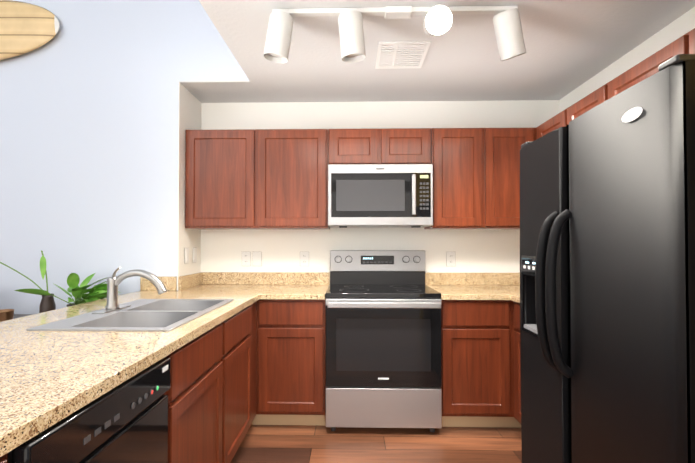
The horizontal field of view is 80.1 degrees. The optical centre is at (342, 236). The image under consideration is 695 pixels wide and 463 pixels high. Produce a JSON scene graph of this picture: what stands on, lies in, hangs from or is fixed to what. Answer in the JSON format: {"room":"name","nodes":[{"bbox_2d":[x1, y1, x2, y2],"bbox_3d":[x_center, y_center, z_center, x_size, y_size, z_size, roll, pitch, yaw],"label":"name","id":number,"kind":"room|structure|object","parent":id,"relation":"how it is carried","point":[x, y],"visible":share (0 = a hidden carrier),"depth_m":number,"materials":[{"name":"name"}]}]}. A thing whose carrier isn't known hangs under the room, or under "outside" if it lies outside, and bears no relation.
{"room":"kitchen","nodes":[
{"label":"kitchen","id":0,"kind":"room"},
{"bbox_2d":[0,0,248,313],"bbox_3d":[-1.419,-1.292,3.286,10.600,5.200,0.560,0,-1,1],"label":"wall","id":1,"kind":"structure","parent":0,"point":[89,102],"depth_m":3.00,"materials":[{"name":"white paint"}]},
{"bbox_2d":[0,0,59,59],"bbox_3d":[-3.111,-1.452,3.010,2.145,0.543,0.071,0,-1,1],"label":"surfboard","id":2,"kind":"object","parent":1,"relation":"attached to","point":[25,27],"visible":1,"depth_m":2.97,"materials":[{"name":"beige wood"}]},
{"bbox_2d":[177,83,200,289],"bbox_3d":[-1.179,0.097,3.199,0.006,2.420,0.438,0,-1,1],"label":"wall panel","id":3,"kind":"object","parent":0,"point":[189,116],"visible":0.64,"depth_m":3.09,"materials":[{"name":"white paint"}]},
{"bbox_2d":[184,248,188,263],"bbox_3d":[-1.171,0.145,3.116,0.009,0.120,0.076,0,-1,1],"label":"switch plate","id":4,"kind":"object","parent":3,"relation":"attached to","point":[186,255],"visible":1,"depth_m":3.10,"materials":[{"name":"grey plastic"}]},
{"bbox_2d":[176,272,203,290],"bbox_3d":[-1.164,0.342,3.191,0.020,0.100,0.440,0,-1,1],"label":"backsplash","id":5,"kind":"structure","parent":3,"relation":"attached to","point":[186,280],"depth_m":3.12,"materials":[{"name":"beige stone"}]},
{"bbox_2d":[193,247,196,262],"bbox_3d":[-1.167,0.148,3.276,0.009,0.120,0.076,0,-1,1],"label":"switch plate","id":6,"kind":"object","parent":3,"relation":"attached to","point":[194,254],"visible":0.96,"depth_m":3.27,"materials":[{"name":"grey plastic"}]},
{"bbox_2d":[231,425,521,462],"bbox_3d":[-1.486,1.312,0.404,10.600,0.100,8.000,0,-1,1],"label":"floor","id":7,"kind":"structure","parent":0,"point":[291,444],"depth_m":2.56,"materials":[{"name":"brown wood"}]},
{"bbox_2d":[13,314,32,318],"bbox_3d":[-2.061,0.921,2.550,1.050,0.750,0.750,0,-1,1],"label":"side table","id":8,"kind":"object","parent":7,"relation":"on","point":[18,316],"depth_m":2.88,"materials":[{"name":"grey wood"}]},
{"bbox_2d":[0,309,14,321],"bbox_3d":[-2.096,0.501,2.532,0.140,0.090,0.140,0,-1,1],"label":"copper cup","id":9,"kind":"object","parent":8,"relation":"on","point":[6,314],"visible":0.56,"depth_m":2.52,"materials":[{"name":"brown wood"}]},
{"bbox_2d":[0,250,120,312],"bbox_3d":[-1.906,0.319,2.686,0.972,0.458,0.444,0,-1,1],"label":"potted plant","id":10,"kind":"object","parent":8,"relation":"on","point":[81,296],"visible":0.75,"depth_m":2.61,"materials":[{"name":"green plant"}]},
{"bbox_2d":[7,357,169,462],"bbox_3d":[-0.895,0.837,1.093,0.622,0.872,0.630,0,-1,1],"label":"dishwasher","id":11,"kind":"object","parent":7,"relation":"on","point":[126,421],"visible":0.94,"depth_m":1.09,"materials":[{"name":"black plastic"}]},
{"bbox_2d":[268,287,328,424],"bbox_3d":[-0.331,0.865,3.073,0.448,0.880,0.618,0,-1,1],"label":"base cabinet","id":12,"kind":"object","parent":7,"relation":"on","point":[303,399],"depth_m":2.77,"materials":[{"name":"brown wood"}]},
{"bbox_2d":[0,283,329,462],"bbox_3d":[-0.815,0.381,1.427,1.336,0.035,3.948,0,-1,1],"label":"countertop","id":13,"kind":"structure","parent":12,"relation":"on","point":[230,366],"depth_m":1.70,"materials":[{"name":"beige stone"}]},
{"bbox_2d":[24,299,231,330],"bbox_3d":[-0.933,0.462,2.026,0.560,0.192,0.870,0,-1,1],"label":"sink","id":14,"kind":"object","parent":13,"relation":"in","point":[144,314],"depth_m":2.01,"materials":[{"name":"silver metal"}]},
{"bbox_2d":[100,267,171,310],"bbox_3d":[-1.025,0.257,2.061,0.307,0.220,0.240,0,-1,1],"label":"faucet","id":15,"kind":"object","parent":13,"relation":"on","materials":[{"name":"silver metal"}]},
{"bbox_2d":[325,250,441,431],"bbox_3d":[0.275,0.706,2.995,0.760,1.195,0.733,0,-1,1],"label":"range","id":16,"kind":"object","parent":7,"relation":"on","point":[383,342],"visible":1,"depth_m":2.70,"materials":[{"name":"grey metal"}]},
{"bbox_2d":[440,300,511,426],"bbox_3d":[0.888,0.864,3.044,0.453,0.880,0.618,0,-1,1],"label":"base cabinet","id":17,"kind":"object","parent":7,"relation":"on","point":[481,363],"depth_m":2.74,"materials":[{"name":"brown wood"}]},
{"bbox_2d":[425,273,519,302],"bbox_3d":[1.199,0.350,2.610,1.096,0.135,1.487,0,-1,1],"label":"countertop","id":18,"kind":"structure","parent":17,"relation":"on","point":[476,286],"depth_m":3.31,"materials":[{"name":"stone"}]},
{"bbox_2d":[508,300,520,427],"bbox_3d":[1.429,0.856,2.504,0.632,0.880,0.473,0,-1,1],"label":"base cabinet","id":19,"kind":"object","parent":7,"relation":"on","point":[513,307],"depth_m":2.67,"materials":[{"name":"brown wood"}]},
{"bbox_2d":[520,54,694,462],"bbox_3d":[1.201,0.428,1.390,0.984,1.698,0.910,0,-1,1],"label":"refrigerator","id":20,"kind":"object","parent":7,"relation":"on","point":[607,272],"visible":1,"depth_m":1.19,"materials":[{"name":"black stainless steel"},{"name":"black plastic"}]},
{"bbox_2d":[201,100,558,272],"bbox_3d":[0.358,0.101,3.441,3.056,2.420,0.120,0,-1,1],"label":"wall","id":21,"kind":"structure","parent":0,"point":[481,250],"depth_m":3.39,"materials":[{"name":"white paint"}]},
{"bbox_2d":[242,252,250,265],"bbox_3d":[-0.790,0.185,3.400,0.076,0.120,0.008,0,-1,1],"label":"electrical outlet","id":22,"kind":"object","parent":21,"relation":"attached to","point":[246,258],"visible":1,"depth_m":3.40,"materials":[{"name":"grey plastic"}]},
{"bbox_2d":[253,252,261,265],"bbox_3d":[-0.701,0.185,3.397,0.076,0.120,0.009,0,-1,1],"label":"electrical outlet","id":23,"kind":"object","parent":21,"relation":"attached to","point":[257,258],"visible":1,"depth_m":3.40,"materials":[{"name":"grey plastic"}]},
{"bbox_2d":[185,129,329,229],"bbox_3d":[-0.639,-0.429,3.236,1.068,0.738,0.348,0,-1,1],"label":"upper cabinet","id":24,"kind":"object","parent":21,"relation":"attached to","point":[256,179],"visible":0.98,"depth_m":3.07,"materials":[{"name":"brown wood"}]},
{"bbox_2d":[204,272,329,282],"bbox_3d":[-0.625,0.345,3.388,1.049,0.100,0.020,0,-1,1],"label":"backsplash","id":25,"kind":"structure","parent":21,"relation":"attached to","point":[209,277],"depth_m":3.38,"materials":[{"name":"beige stone"}]},
{"bbox_2d":[300,252,308,265],"bbox_3d":[-0.311,0.185,3.389,0.076,0.120,0.008,0,-1,1],"label":"electrical outlet","id":26,"kind":"object","parent":21,"relation":"attached to","point":[304,258],"visible":1,"depth_m":3.39,"materials":[{"name":"grey plastic"}]},
{"bbox_2d":[328,128,430,163],"bbox_3d":[0.280,-0.661,3.218,0.760,0.273,0.348,0,-1,1],"label":"upper cabinet","id":27,"kind":"object","parent":21,"relation":"attached to","point":[385,146],"visible":0.96,"depth_m":3.05,"materials":[{"name":"brown wood"}]},
{"bbox_2d":[328,164,432,227],"bbox_3d":[0.279,-0.292,3.164,0.758,0.456,0.444,0,-1,1],"label":"microwave","id":28,"kind":"object","parent":27,"relation":"attached to","point":[380,195],"visible":1,"depth_m":2.98,"materials":[{"name":"silver metal"}]},
{"bbox_2d":[446,252,455,265],"bbox_3d":[0.884,0.184,3.360,0.076,0.120,0.008,0,-1,1],"label":"electrical outlet","id":29,"kind":"object","parent":21,"relation":"attached to","point":[450,258],"visible":1,"depth_m":3.36,"materials":[{"name":"grey plastic"}]},
{"bbox_2d":[424,128,487,228],"bbox_3d":[0.853,-0.429,3.201,0.375,0.738,0.348,0,-1,1],"label":"upper cabinet","id":30,"kind":"object","parent":21,"relation":"attached to","point":[476,178],"depth_m":3.03,"materials":[{"name":"brown wood"}]},
{"bbox_2d":[484,128,531,228],"bbox_3d":[1.222,-0.429,3.192,0.364,0.738,0.348,0,-1,1],"label":"upper cabinet","id":31,"kind":"object","parent":21,"relation":"attached to","point":[504,144],"depth_m":3.03,"materials":[{"name":"brown wood"}]},
{"bbox_2d":[179,0,694,102],"bbox_3d":[1.272,-1.246,-0.060,5.062,0.160,7.120,0,-1,1],"label":"ceiling","id":32,"kind":"structure","parent":0,"point":[571,45],"depth_m":2.51,"materials":[{"name":"white paint"}]},
{"bbox_2d":[264,5,525,62],"bbox_3d":[0.261,-1.005,2.013,1.311,0.251,0.274,0,-1,1],"label":"track light","id":33,"kind":"object","parent":32,"relation":"attached to","point":[437,21],"visible":1,"depth_m":2.02,"materials":[{"name":"white paint"}]},
{"bbox_2d":[375,41,430,68],"bbox_3d":[0.364,-1.116,2.555,0.300,0.011,0.350,0,-1,1],"label":"ceiling vent","id":34,"kind":"object","parent":32,"relation":"in","point":[399,54],"visible":1,"depth_m":2.53,"materials":[{"name":"white plastic"}]},
{"bbox_2d":[559,7,694,112],"bbox_3d":[1.796,0.079,2.102,0.116,2.420,2.490,0,-1,1],"label":"wall","id":35,"kind":"structure","parent":0,"point":[680,26],"depth_m":2.46,"materials":[{"name":"white paint"}]},
{"bbox_2d":[532,110,563,141],"bbox_3d":[1.576,-0.436,2.800,0.351,0.738,0.458,0,-1,1],"label":"upper cabinet","id":36,"kind":"object","parent":35,"relation":"attached to","point":[557,121],"depth_m":2.81,"materials":[{"name":"brown wood"}]},
{"bbox_2d":[564,85,603,125],"bbox_3d":[1.566,-0.443,2.368,0.351,0.738,0.405,0,-1,1],"label":"upper cabinet","id":37,"kind":"object","parent":35,"relation":"attached to","point":[595,98],"depth_m":2.38,"materials":[{"name":"brown wood"}]},
{"bbox_2d":[604,38,679,100],"bbox_3d":[1.555,-0.637,1.906,0.351,0.365,0.523,0,-1,1],"label":"upper cabinet","id":38,"kind":"object","parent":35,"relation":"attached to","point":[648,67],"depth_m":1.91,"materials":[{"name":"brown wood"}]},
{"bbox_2d":[680,28,694,53],"bbox_3d":[1.544,-0.644,1.453,0.351,0.365,0.382,0,-1,1],"label":"upper cabinet","id":39,"kind":"object","parent":35,"relation":"attached to","point":[687,41],"depth_m":1.66,"materials":[{"name":"brown wood"}]}
]}

